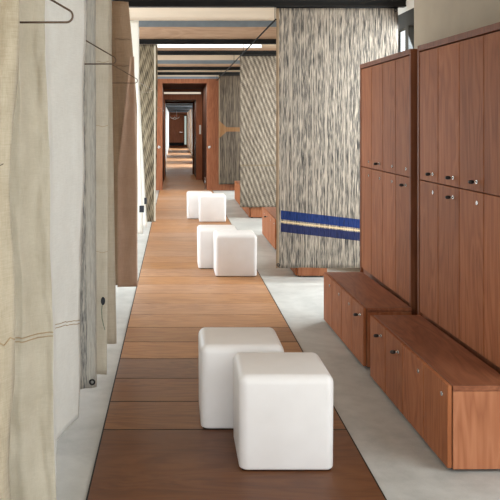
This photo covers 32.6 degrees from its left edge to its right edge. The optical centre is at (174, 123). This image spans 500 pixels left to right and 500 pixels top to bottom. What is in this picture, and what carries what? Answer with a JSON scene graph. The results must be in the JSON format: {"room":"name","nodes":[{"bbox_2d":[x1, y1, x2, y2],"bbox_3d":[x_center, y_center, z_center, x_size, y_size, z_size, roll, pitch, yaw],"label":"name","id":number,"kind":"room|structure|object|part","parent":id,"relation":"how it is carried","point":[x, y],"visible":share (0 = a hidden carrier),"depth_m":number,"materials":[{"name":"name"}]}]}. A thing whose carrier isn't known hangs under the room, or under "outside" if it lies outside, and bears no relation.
{"room":"changing room","nodes":[
{"label":"changing room","id":0,"kind":"room"},
{"bbox_2d":[130,20,143,233],"bbox_3d":[-0.534,0.040,10.801,0.284,2.720,0.066,0,0,0],"label":"hanging cloth","id":1,"kind":"object","parent":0,"point":[134,23],"visible":0.24,"depth_m":10.82,"materials":[{"name":"white fabric"}]},
{"bbox_2d":[139,91,146,226],"bbox_3d":[-0.521,0.050,11.500,0.288,2.700,0.064,0,0,0],"label":"hanging cloth","id":2,"kind":"object","parent":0,"point":[144,200],"visible":0.09,"depth_m":11.52,"materials":[{"name":"white fabric"}]},
{"bbox_2d":[163,87,165,181],"bbox_3d":[-0.357,0.290,23.925,0.125,2.620,6.150,0,0,0],"label":"wall","id":3,"kind":"structure","parent":0,"point":[163,87],"depth_m":23.28,"materials":[{"name":"brown wood"}]},
{"bbox_2d":[166,102,193,173],"bbox_3d":[0.200,0.350,27.060,1.600,2.500,0.120,0,0,0],"label":"door","id":4,"kind":"structure","parent":3,"relation":"in","point":[192,103],"depth_m":27.00,"materials":[{"name":"brown wood"}]},
{"bbox_2d":[164,89,201,179],"bbox_3d":[0.240,0.290,24.400,1.320,2.620,0.200,0,0,0],"label":"door","id":5,"kind":"structure","parent":3,"relation":"in","point":[198,97],"depth_m":24.30,"materials":[{"name":"brown wood"}]},
{"bbox_2d":[166,107,168,156],"bbox_3d":[-0.485,0.390,42.560,0.150,2.420,30.880,0,0,0],"label":"wall","id":6,"kind":"structure","parent":0,"point":[167,112],"depth_m":46.47,"materials":[{"name":"white paint"}]},
{"bbox_2d":[169,112,186,146],"bbox_3d":[0.300,0.350,58.100,1.800,2.500,0.200,0,0,0],"label":"wall","id":7,"kind":"structure","parent":0,"point":[184,113],"depth_m":58.00,"materials":[{"name":"brown wood"}]},
{"bbox_2d":[169,114,183,145],"bbox_3d":[0.098,0.425,57.950,1.005,2.150,0.100,0,0,0],"label":"door","id":8,"kind":"structure","parent":7,"relation":"in","point":[176,127],"depth_m":57.93,"materials":[{"name":"brown wood"}]},
{"bbox_3d":[0.098,1.370,57.915,1.005,0.220,0.030,0,0,0],"label":"kick plate","id":9,"kind":"part","parent":8,"relation":"part of","materials":[{"name":"black metal"}]},
{"bbox_2d":[184,115,186,144],"bbox_3d":[0.710,0.425,57.965,0.180,2.050,0.070,0,0,0],"label":"window","id":10,"kind":"structure","parent":7,"relation":"in","point":[185,116],"depth_m":57.93,"materials":[{"name":"clear glass"}]},
{"bbox_3d":[0.710,0.425,57.945,0.130,1.950,0.030,0,0,0],"label":"pane","id":11,"kind":"part","parent":10,"relation":"part of","materials":[{"name":"white"}]},
{"bbox_2d":[166,104,191,111],"bbox_3d":[0.210,-0.830,42.560,1.540,0.140,30.880,0,0,0],"label":"ceiling","id":12,"kind":"structure","parent":0,"point":[170,107],"depth_m":41.70,"materials":[{"name":"grey paint"}]},
{"bbox_2d":[165,100,194,101],"bbox_3d":[0.240,-0.765,25.750,1.320,0.110,2.500,0,0,0],"label":"ceiling","id":13,"kind":"structure","parent":0,"point":[165,100],"depth_m":25.68,"materials":[{"name":"brown wood"}]},
{"bbox_2d":[163,84,205,88],"bbox_3d":[0.240,-1.050,22.575,1.320,0.100,3.450,0,0,0],"label":"ceiling","id":14,"kind":"structure","parent":0,"point":[166,86],"depth_m":22.66,"materials":[{"name":"brown wood"}]},
{"bbox_2d":[164,92,200,93],"bbox_3d":[0.210,-0.882,24.270,1.060,0.065,0.060,0,0,0],"label":"strip light","id":15,"kind":"object","parent":14,"relation":"attached to","point":[164,92],"visible":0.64,"depth_m":24.24,"materials":[{"name":"white plastic"}]},
{"bbox_2d":[187,112,187,147],"bbox_3d":[0.905,0.390,56.500,0.150,2.420,3.000,0,0,0],"label":"wall","id":16,"kind":"structure","parent":0,"point":[187,112],"depth_m":56.44,"materials":[{"name":"beige paint"}]},
{"bbox_2d":[189,110,190,152],"bbox_3d":[0.905,0.390,49.250,0.150,2.420,5.500,0,0,0],"label":"wall","id":17,"kind":"structure","parent":0,"point":[190,110],"depth_m":46.51,"materials":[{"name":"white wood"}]},
{"bbox_2d":[188,112,188,148],"bbox_3d":[0.890,0.240,53.500,0.060,2.720,3.000,0,0,0],"label":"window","id":18,"kind":"structure","parent":17,"relation":"in","point":[188,112],"depth_m":54.94,"materials":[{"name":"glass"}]},
{"bbox_2d":[191,109,191,155],"bbox_3d":[0.905,0.390,41.500,0.150,2.420,5.000,0,0,0],"label":"wall","id":19,"kind":"structure","parent":0,"point":[191,109],"depth_m":42.76,"materials":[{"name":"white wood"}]},
{"bbox_2d":[194,100,195,177],"bbox_3d":[0.755,0.400,25.750,0.290,2.400,2.500,0,0,0],"label":"wall","id":20,"kind":"structure","parent":0,"point":[195,100],"depth_m":25.29,"materials":[{"name":"brown wood"}]},
{"bbox_2d":[129,8,275,20],"bbox_3d":[0.300,-1.610,8.900,4.600,0.200,23.800,0,0,0],"label":"ceiling","id":21,"kind":"structure","parent":0,"point":[141,14],"depth_m":11.72,"materials":[{"name":"paint"}]},
{"bbox_2d":[158,55,239,59],"bbox_3d":[0.350,-1.448,18.480,3.900,0.125,0.080,0,0,0],"label":"trim","id":22,"kind":"structure","parent":21,"relation":"attached to","point":[160,57],"depth_m":18.44,"materials":[{"name":"paint"}]},
{"bbox_2d":[139,44,275,47],"bbox_3d":[0.350,-1.397,14.490,3.900,0.225,0.080,0,0,0],"label":"trim","id":23,"kind":"structure","parent":21,"relation":"attached to","point":[263,45],"depth_m":14.45,"materials":[{"name":"paint"}]},
{"bbox_2d":[155,44,261,47],"bbox_3d":[0.570,-1.327,14.405,1.800,0.075,0.090,0,0,0],"label":"strip light","id":24,"kind":"object","parent":23,"relation":"attached to","point":[159,45],"visible":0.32,"depth_m":14.36,"materials":[{"name":"white plastic"}]},
{"bbox_2d":[139,21,275,26],"bbox_3d":[0.350,-1.465,12.480,3.900,0.090,0.080,0,0,0],"label":"trim","id":25,"kind":"structure","parent":21,"relation":"attached to","point":[141,23],"depth_m":12.44,"materials":[{"name":"grey metal"}]},
{"bbox_2d":[202,85,205,183],"bbox_3d":[0.840,0.290,22.575,0.120,2.620,3.450,0,0,0],"label":"wall","id":26,"kind":"structure","parent":0,"point":[204,87],"depth_m":22.47,"materials":[{"name":"brown wood"}]},
{"bbox_2d":[56,147,499,499],"bbox_3d":[0.300,1.695,28.400,4.600,0.210,63.200,0,0,0],"label":"floor","id":27,"kind":"structure","parent":0,"point":[154,445],"depth_m":4.82,"materials":[{"name":"brown wood"}]},
{"bbox_2d":[86,190,159,499],"bbox_3d":[-0.374,1.596,8.750,0.008,0.008,23.500,0,0,0],"label":"trim","id":28,"kind":"structure","parent":27,"relation":"on","point":[159,190],"depth_m":4.93,"materials":[{"name":"black metal"}]},
{"bbox_2d":[187,191,211,218],"bbox_3d":[0.420,1.371,14.460,0.439,0.438,0.439,0,0,0],"label":"stool","id":29,"kind":"object","parent":27,"relation":"on","point":[192,196],"visible":0.58,"depth_m":14.24,"materials":[{"name":"plastic"}]},
{"bbox_2d":[198,193,225,221],"bbox_3d":[0.610,1.371,13.980,0.439,0.438,0.439,0,0,0],"label":"stool","id":30,"kind":"object","parent":27,"relation":"on","point":[212,206],"visible":1,"depth_m":13.76,"materials":[{"name":"plastic"}]},
{"bbox_2d":[197,225,236,268],"bbox_3d":[0.472,1.371,9.540,0.439,0.438,0.439,0,0,0],"label":"stool","id":31,"kind":"object","parent":27,"relation":"on","point":[205,250],"visible":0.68,"depth_m":9.32,"materials":[{"name":"white plastic"}]},
{"bbox_2d":[213,230,256,276],"bbox_3d":[0.637,1.371,9.060,0.439,0.438,0.439,0,0,0],"label":"stool","id":32,"kind":"object","parent":27,"relation":"on","point":[235,251],"visible":1,"depth_m":8.84,"materials":[{"name":"white plastic"}]},
{"bbox_2d":[235,181,239,204],"bbox_3d":[1.421,1.401,17.150,0.333,0.398,1.700,0,0,0],"label":"storage bench","id":33,"kind":"object","parent":27,"relation":"on","point":[237,183],"visible":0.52,"depth_m":17.14,"materials":[{"name":"brown wood"}]},
{"bbox_3d":[1.270,1.392,16.938,0.020,0.380,0.415,0,0,0],"label":"door","id":34,"kind":"part","parent":33,"relation":"part of","materials":[{"name":"brown wood"}]},
{"bbox_2d":[198,327,283,428],"bbox_3d":[0.352,1.371,4.635,0.439,0.438,0.439,0,0,0],"label":"stool","id":35,"kind":"object","parent":27,"relation":"on","point":[217,346],"visible":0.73,"depth_m":4.42,"materials":[{"name":"white plastic"}]},
{"bbox_2d":[242,207,261,217],"bbox_3d":[1.421,1.401,15.275,0.333,0.398,1.650,0,0,0],"label":"storage bench","id":36,"kind":"object","parent":27,"relation":"on","point":[252,212],"visible":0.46,"depth_m":14.45,"materials":[{"name":"brown wood"}]},
{"bbox_2d":[262,207,276,249],"bbox_3d":[1.400,1.401,11.500,0.376,0.398,1.600,0,0,0],"label":"storage bench","id":37,"kind":"object","parent":27,"relation":"on","point":[268,213],"visible":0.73,"depth_m":11.46,"materials":[{"name":"brown wood"}]},
{"bbox_3d":[1.270,1.392,12.100,0.020,0.380,0.390,0,0,0],"label":"door","id":38,"kind":"part","parent":37,"relation":"part of","materials":[{"name":"brown wood"}]},
{"bbox_3d":[1.270,1.392,11.700,0.020,0.380,0.390,0,0,0],"label":"door","id":39,"kind":"part","parent":37,"relation":"part of","materials":[{"name":"brown wood"}]},
{"bbox_3d":[1.436,1.214,11.500,0.304,0.024,1.600,0,0,0],"label":"seat","id":40,"kind":"part","parent":37,"relation":"part of","materials":[{"name":"brown wood"}]},
{"bbox_3d":[1.270,1.392,11.300,0.020,0.380,0.390,0,0,0],"label":"door","id":41,"kind":"part","parent":37,"relation":"part of","materials":[{"name":"brown wood"}]},
{"bbox_3d":[1.270,1.392,10.900,0.020,0.380,0.390,0,0,0],"label":"door","id":42,"kind":"part","parent":37,"relation":"part of","materials":[{"name":"brown wood"}]},
{"bbox_2d":[233,352,333,469],"bbox_3d":[0.512,1.371,4.105,0.439,0.438,0.439,0,0,0],"label":"stool","id":43,"kind":"object","parent":27,"relation":"on","point":[283,401],"visible":1,"depth_m":3.89,"materials":[{"name":"white leather"}]},
{"bbox_2d":[212,190,386,499],"bbox_3d":[0.894,1.596,8.750,0.008,0.008,23.500,0,0,0],"label":"trim","id":44,"kind":"structure","parent":27,"relation":"on","point":[212,190],"depth_m":4.44,"materials":[{"name":"black metal"}]},
{"bbox_2d":[290,268,326,276],"bbox_3d":[1.400,1.401,9.690,0.376,0.398,1.620,0,0,0],"label":"storage bench","id":45,"kind":"object","parent":27,"relation":"on","point":[300,272],"visible":0.15,"depth_m":8.88,"materials":[{"name":"brown wood"}]},
{"bbox_3d":[1.270,1.392,9.082,0.020,0.380,0.395,0,0,0],"label":"door","id":46,"kind":"part","parent":45,"relation":"part of","materials":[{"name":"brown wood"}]},
{"bbox_2d":[324,272,411,367],"bbox_3d":[1.352,1.401,6.225,0.364,0.398,1.355,0,0,-1],"label":"storage bench","id":47,"kind":"object","parent":27,"relation":"on","point":[350,298],"visible":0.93,"depth_m":5.99,"materials":[{"name":"brown wood"}]},
{"bbox_3d":[1.219,1.392,6.731,0.020,0.380,0.329,0,0,-1],"label":"door","id":48,"kind":"part","parent":47,"relation":"part of","materials":[{"name":"brown wood"}]},
{"bbox_3d":[1.225,1.392,6.392,0.020,0.380,0.329,0,0,-1],"label":"door","id":49,"kind":"part","parent":47,"relation":"part of","materials":[{"name":"brown wood"}]},
{"bbox_3d":[1.231,1.392,6.053,0.020,0.380,0.329,0,0,-1],"label":"door","id":50,"kind":"part","parent":47,"relation":"part of","materials":[{"name":"brown wood"}]},
{"bbox_3d":[1.237,1.392,5.715,0.020,0.380,0.329,0,0,-1],"label":"door","id":51,"kind":"part","parent":47,"relation":"part of","materials":[{"name":"brown wood"}]},
{"bbox_3d":[1.388,1.214,6.226,0.292,0.024,1.355,0,0,-1],"label":"seat","id":52,"kind":"part","parent":47,"relation":"part of","materials":[{"name":"brown wood"}]},
{"bbox_2d":[360,49,416,314],"bbox_3d":[1.778,0.550,6.401,0.523,2.100,1.520,0,0,0],"label":"tall cabinet","id":53,"kind":"object","parent":27,"relation":"on","point":[388,84],"visible":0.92,"depth_m":6.17,"materials":[{"name":"brown wood"}]},
{"bbox_3d":[1.572,-0.052,6.946,0.020,0.810,0.354,0,0,0],"label":"door","id":54,"kind":"part","parent":53,"relation":"part of","materials":[{"name":"brown wood"}]},
{"bbox_3d":[1.572,0.778,6.946,0.020,0.839,0.354,0,0,0],"label":"door","id":55,"kind":"part","parent":53,"relation":"part of","materials":[{"name":"brown wood"}]},
{"bbox_3d":[1.573,-0.052,6.582,0.020,0.810,0.354,0,0,0],"label":"door","id":56,"kind":"part","parent":53,"relation":"part of","materials":[{"name":"brown wood"}]},
{"bbox_3d":[1.573,0.778,6.582,0.020,0.839,0.354,0,0,0],"label":"door","id":57,"kind":"part","parent":53,"relation":"part of","materials":[{"name":"brown wood"}]},
{"bbox_3d":[1.575,-0.052,6.218,0.020,0.810,0.354,0,0,0],"label":"door","id":58,"kind":"part","parent":53,"relation":"part of","materials":[{"name":"brown wood"}]},
{"bbox_3d":[1.575,0.778,6.218,0.020,0.839,0.354,0,0,0],"label":"door","id":59,"kind":"part","parent":53,"relation":"part of","materials":[{"name":"brown wood"}]},
{"bbox_3d":[1.576,-0.052,5.854,0.020,0.810,0.354,0,0,0],"label":"door","id":60,"kind":"part","parent":53,"relation":"part of","materials":[{"name":"brown wood"}]},
{"bbox_3d":[1.576,0.778,5.854,0.020,0.839,0.354,0,0,0],"label":"door","id":61,"kind":"part","parent":53,"relation":"part of","materials":[{"name":"brown wood"}]},
{"bbox_2d":[370,315,499,469],"bbox_3d":[1.373,1.401,4.627,0.364,0.398,1.450,0,0,-1],"label":"storage bench","id":62,"kind":"object","parent":27,"relation":"on","point":[449,395],"visible":1,"depth_m":4.20,"materials":[{"name":"brown wood"}]},
{"bbox_3d":[1.240,1.392,5.169,0.020,0.380,0.352,0,0,-1],"label":"door","id":63,"kind":"part","parent":62,"relation":"part of","materials":[{"name":"brown wood"}]},
{"bbox_3d":[1.215,1.262,4.705,0.050,0.021,0.021,0,0,-1],"label":"knob","id":64,"kind":"part","parent":62,"relation":"part of","materials":[{"name":"black metal"}]},
{"bbox_3d":[1.246,1.392,4.806,0.020,0.380,0.352,0,0,-1],"label":"door","id":65,"kind":"part","parent":62,"relation":"part of","materials":[{"name":"brown wood"}]},
{"bbox_3d":[1.253,1.392,4.444,0.020,0.380,0.352,0,0,-1],"label":"door","id":66,"kind":"part","parent":62,"relation":"part of","materials":[{"name":"brown wood"}]},
{"bbox_3d":[1.409,1.214,4.628,0.292,0.024,1.450,0,0,-1],"label":"seat","id":67,"kind":"part","parent":62,"relation":"part of","materials":[{"name":"brown wood"}]},
{"bbox_3d":[1.259,1.392,4.082,0.020,0.380,0.352,0,0,-1],"label":"door","id":68,"kind":"part","parent":62,"relation":"part of","materials":[{"name":"brown wood"}]},
{"bbox_2d":[417,22,499,373],"bbox_3d":[1.776,0.550,4.726,0.492,2.100,1.460,0,0,-2],"label":"tall cabinet","id":69,"kind":"object","parent":27,"relation":"on","point":[458,76],"visible":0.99,"depth_m":4.72,"materials":[{"name":"brown wood"}]},
{"bbox_3d":[1.574,-0.052,5.244,0.020,0.810,0.339,0,0,-2],"label":"door","id":70,"kind":"part","parent":69,"relation":"part of","materials":[{"name":"brown wood"}]},
{"bbox_3d":[1.574,0.778,5.244,0.020,0.839,0.339,0,0,-2],"label":"door","id":71,"kind":"part","parent":69,"relation":"part of","materials":[{"name":"brown wood"}]},
{"bbox_3d":[1.583,-0.052,4.895,0.020,0.810,0.339,0,0,-2],"label":"door","id":72,"kind":"part","parent":69,"relation":"part of","materials":[{"name":"brown wood"}]},
{"bbox_3d":[1.583,0.778,4.895,0.020,0.839,0.339,0,0,-2],"label":"door","id":73,"kind":"part","parent":69,"relation":"part of","materials":[{"name":"brown wood"}]},
{"bbox_3d":[1.593,-0.052,4.546,0.020,0.810,0.339,0,0,-2],"label":"door","id":74,"kind":"part","parent":69,"relation":"part of","materials":[{"name":"brown wood"}]},
{"bbox_3d":[1.562,0.304,4.456,0.050,0.021,0.021,0,0,-2],"label":"knob","id":75,"kind":"part","parent":69,"relation":"part of","materials":[{"name":"black metal"}]},
{"bbox_3d":[1.593,0.778,4.546,0.020,0.839,0.339,0,0,-2],"label":"door","id":76,"kind":"part","parent":69,"relation":"part of","materials":[{"name":"brown wood"}]},
{"bbox_3d":[1.602,-0.052,4.197,0.020,0.810,0.339,0,0,-2],"label":"door","id":77,"kind":"part","parent":69,"relation":"part of","materials":[{"name":"brown wood"}]},
{"bbox_3d":[1.602,0.778,4.197,0.020,0.839,0.339,0,0,-2],"label":"door","id":78,"kind":"part","parent":69,"relation":"part of","materials":[{"name":"brown wood"}]},
{"bbox_2d":[398,0,413,14],"bbox_3d":[2.375,-1.315,8.120,0.150,0.390,1.660,0,0,0],"label":"wall","id":79,"kind":"structure","parent":0,"point":[409,3],"depth_m":8.41,"materials":[{"name":"white paint"}]},
{"bbox_2d":[398,8,413,52],"bbox_3d":[2.320,0.240,8.120,0.080,2.720,1.660,0,0,0],"label":"window","id":80,"kind":"structure","parent":79,"relation":"in","point":[406,19],"depth_m":8.37,"materials":[{"name":"clear glass"}]},
{"bbox_2d":[414,0,499,48],"bbox_3d":[2.200,0.045,5.470,0.300,3.110,3.640,0,0,0],"label":"wall","id":81,"kind":"structure","parent":0,"point":[434,20],"depth_m":6.35,"materials":[{"name":"paint"}]},
{"bbox_3d":[-1.700,0.045,14.900,0.200,3.110,1.400,0,0,0],"label":"wall","id":82,"kind":"structure","parent":0,"visible":0},
{"bbox_2d":[158,51,275,54],"bbox_3d":[0.350,-1.205,14.400,3.900,0.070,0.100,0,0,0],"label":"trim","id":83,"kind":"structure","parent":82,"relation":"attached to","point":[159,52],"depth_m":14.36,"materials":[{"name":"black metal"}]},
{"bbox_2d":[158,48,275,50],"bbox_3d":[0.350,-1.262,14.420,3.900,0.045,0.060,0,0,0],"label":"trim","id":84,"kind":"structure","parent":82,"relation":"attached to","point":[159,49],"depth_m":14.39,"materials":[{"name":"brown wood"}]},
{"bbox_2d":[217,19,275,79],"bbox_3d":[1.000,-1.101,14.380,0.017,0.138,11.840,0,0,0],"label":"rail","id":85,"kind":"object","parent":82,"relation":"attached to","point":[274,20],"visible":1,"depth_m":11.27,"materials":[{"name":"black metal"}]},
{"bbox_2d":[240,55,275,206],"bbox_3d":[1.676,0.123,14.400,1.155,2.583,0.019,0,0,0],"label":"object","id":86,"kind":"object","parent":82,"relation":"hanging from","point":[257,72],"visible":0.56,"depth_m":14.40,"materials":[{"name":"beige fabric"}]},
{"bbox_3d":[1.675,-1.161,14.400,1.150,0.015,0.015,0,0,0],"label":"rod","id":87,"kind":"part","parent":86,"relation":"part of","materials":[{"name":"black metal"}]},
{"bbox_3d":[-1.700,0.045,19.950,0.200,3.110,1.100,0,0,0],"label":"wall","id":88,"kind":"structure","parent":0,"visible":0},
{"bbox_2d":[156,70,239,189],"bbox_3d":[0.350,0.045,20.657,3.900,3.110,0.385,0,0,0],"label":"door","id":89,"kind":"structure","parent":88,"relation":"in","point":[212,84],"depth_m":20.50,"materials":[{"name":"brown wood"}]},
{"bbox_2d":[158,72,239,74],"bbox_3d":[0.350,-1.205,20.300,3.900,0.070,0.100,0,0,0],"label":"trim","id":90,"kind":"structure","parent":88,"relation":"attached to","point":[159,73],"depth_m":20.25,"materials":[{"name":"black metal"}]},
{"bbox_2d":[219,75,239,183],"bbox_3d":[1.645,0.136,20.271,1.214,2.610,0.017,0,0,0],"label":"curtain","id":91,"kind":"object","parent":88,"relation":"hanging from","point":[229,85],"visible":0.4,"depth_m":20.27,"materials":[{"name":"grey fabric"}]},
{"bbox_3d":[0.350,-1.205,2.550,3.900,0.070,0.100,0,0,0],"label":"trim","id":92,"kind":"structure","parent":0,"visible":0},
{"bbox_3d":[-0.560,-1.138,5.300,0.022,0.063,6.600,0,0,0],"label":"rail","id":93,"kind":"object","parent":92,"relation":"attached to","visible":0},
{"bbox_2d":[0,0,19,499],"bbox_3d":[-0.603,0.200,2.448,0.299,2.601,0.177,0,0,0],"label":"hanging cloth","id":94,"kind":"object","parent":93,"relation":"hanging from","point":[9,9],"visible":1,"depth_m":2.47,"materials":[{"name":"beige fabric"}]},
{"bbox_2d":[20,0,73,22],"bbox_3d":[-0.545,-0.732,2.660,0.457,0.833,0.007,0,0,0],"label":"wire hanger","id":95,"kind":"object","parent":93,"relation":"hanging from","point":[54,1],"visible":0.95,"depth_m":2.66,"materials":[{"name":"black metal"}]},
{"bbox_2d":[9,0,85,499],"bbox_3d":[-0.515,0.235,3.798,0.248,2.670,0.941,0,0,19],"label":"hanging cloth","id":96,"kind":"object","parent":93,"relation":"hanging from","point":[47,180],"visible":0.91,"depth_m":3.54,"materials":[{"name":"beige fabric"}]},
{"bbox_2d":[80,0,96,388],"bbox_3d":[-0.512,0.168,4.581,0.209,2.535,0.041,0,0,-31],"label":"hanging cloth","id":97,"kind":"object","parent":93,"relation":"hanging from","point":[88,334],"visible":0.49,"depth_m":4.61,"materials":[{"name":"woven linen fabric"}]},
{"bbox_2d":[84,40,115,64],"bbox_3d":[-0.533,-0.729,4.420,0.457,0.839,0.007,0,0,0],"label":"wire hanger","id":98,"kind":"object","parent":93,"relation":"hanging from","point":[86,40],"visible":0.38,"depth_m":4.42,"materials":[{"name":"black metal"}]},
{"bbox_2d":[96,0,108,373],"bbox_3d":[-0.469,0.185,4.975,0.172,2.570,0.056,0,0,-12],"label":"hanging cloth","id":99,"kind":"object","parent":93,"relation":"hanging from","point":[102,6],"visible":0.59,"depth_m":5.00,"materials":[{"name":"beige fabric"}]},
{"bbox_2d":[107,0,116,343],"bbox_3d":[-0.470,0.180,5.624,0.174,2.560,0.046,0,0,-20],"label":"hanging cloth","id":100,"kind":"object","parent":93,"relation":"hanging from","point":[111,297],"visible":0.27,"depth_m":5.63,"materials":[{"name":"fabric"}]},
{"bbox_2d":[112,1,137,286],"bbox_3d":[-0.509,0.172,7.587,0.350,2.545,0.125,0,0,-4],"label":"fabric","id":101,"kind":"object","parent":93,"relation":"hanging from","point":[123,84],"visible":0.77,"depth_m":7.56,"materials":[{"name":"brown fabric"}]},
{"bbox_3d":[-1.700,-1.315,17.500,0.200,0.390,3.800,0,0,0],"label":"wall","id":102,"kind":"structure","parent":0,"visible":0},
{"bbox_2d":[158,67,239,69],"bbox_3d":[0.350,-1.205,18.450,3.900,0.070,0.100,0,0,0],"label":"trim","id":103,"kind":"structure","parent":102,"relation":"attached to","point":[159,68],"depth_m":18.41,"materials":[{"name":"black metal"}]},
{"bbox_2d":[158,64,239,66],"bbox_3d":[0.350,-1.272,18.470,3.900,0.065,0.060,0,0,0],"label":"trim","id":104,"kind":"structure","parent":102,"relation":"attached to","point":[159,65],"depth_m":18.44,"materials":[{"name":"brown wood"}]},
{"bbox_2d":[158,60,239,63],"bbox_3d":[0.350,-1.345,18.480,3.900,0.080,0.080,0,0,0],"label":"trim","id":105,"kind":"structure","parent":102,"relation":"attached to","point":[159,61],"depth_m":18.44,"materials":[{"name":"grey metal"}]},
{"bbox_3d":[-1.700,-1.315,10.900,0.200,0.390,6.600,0,0,0],"label":"wall","id":106,"kind":"structure","parent":0,"visible":0},
{"bbox_2d":[139,45,157,221],"bbox_3d":[-0.428,0.135,12.460,0.348,2.600,0.032,0,0,0],"label":"hanging cloth","id":107,"kind":"object","parent":106,"relation":"hanging from","point":[148,54],"visible":0.63,"depth_m":12.46,"materials":[{"name":"beige fabric"}]},
{"bbox_2d":[139,39,275,43],"bbox_3d":[0.350,-1.205,12.450,3.900,0.070,0.100,0,0,0],"label":"trim","id":108,"kind":"structure","parent":106,"relation":"attached to","point":[141,41],"depth_m":12.42,"materials":[{"name":"black metal"}]},
{"bbox_2d":[139,27,275,38],"bbox_3d":[0.350,-1.330,12.470,3.900,0.180,0.060,0,0,0],"label":"trim","id":109,"kind":"structure","parent":106,"relation":"attached to","point":[144,32],"depth_m":12.44,"materials":[{"name":"brown wood"}]},
{"bbox_2d":[115,0,405,7],"bbox_3d":[0.350,-1.205,8.500,3.900,0.070,0.100,0,0,0],"label":"trim","id":110,"kind":"structure","parent":106,"relation":"attached to","point":[132,3],"depth_m":8.46,"materials":[{"name":"black metal"}]},
{"bbox_2d":[276,7,397,267],"bbox_3d":[1.618,0.135,8.476,1.221,2.607,0.026,0,0,0],"label":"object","id":111,"kind":"object","parent":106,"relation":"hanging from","point":[321,51],"visible":0.77,"depth_m":8.48,"materials":[{"name":"grey fabric"}]},
{"bbox_3d":[1.617,-1.161,8.480,1.215,0.015,0.015,0,0,0],"label":"rod","id":112,"kind":"part","parent":111,"relation":"part of","materials":[{"name":"black metal"}]}
]}

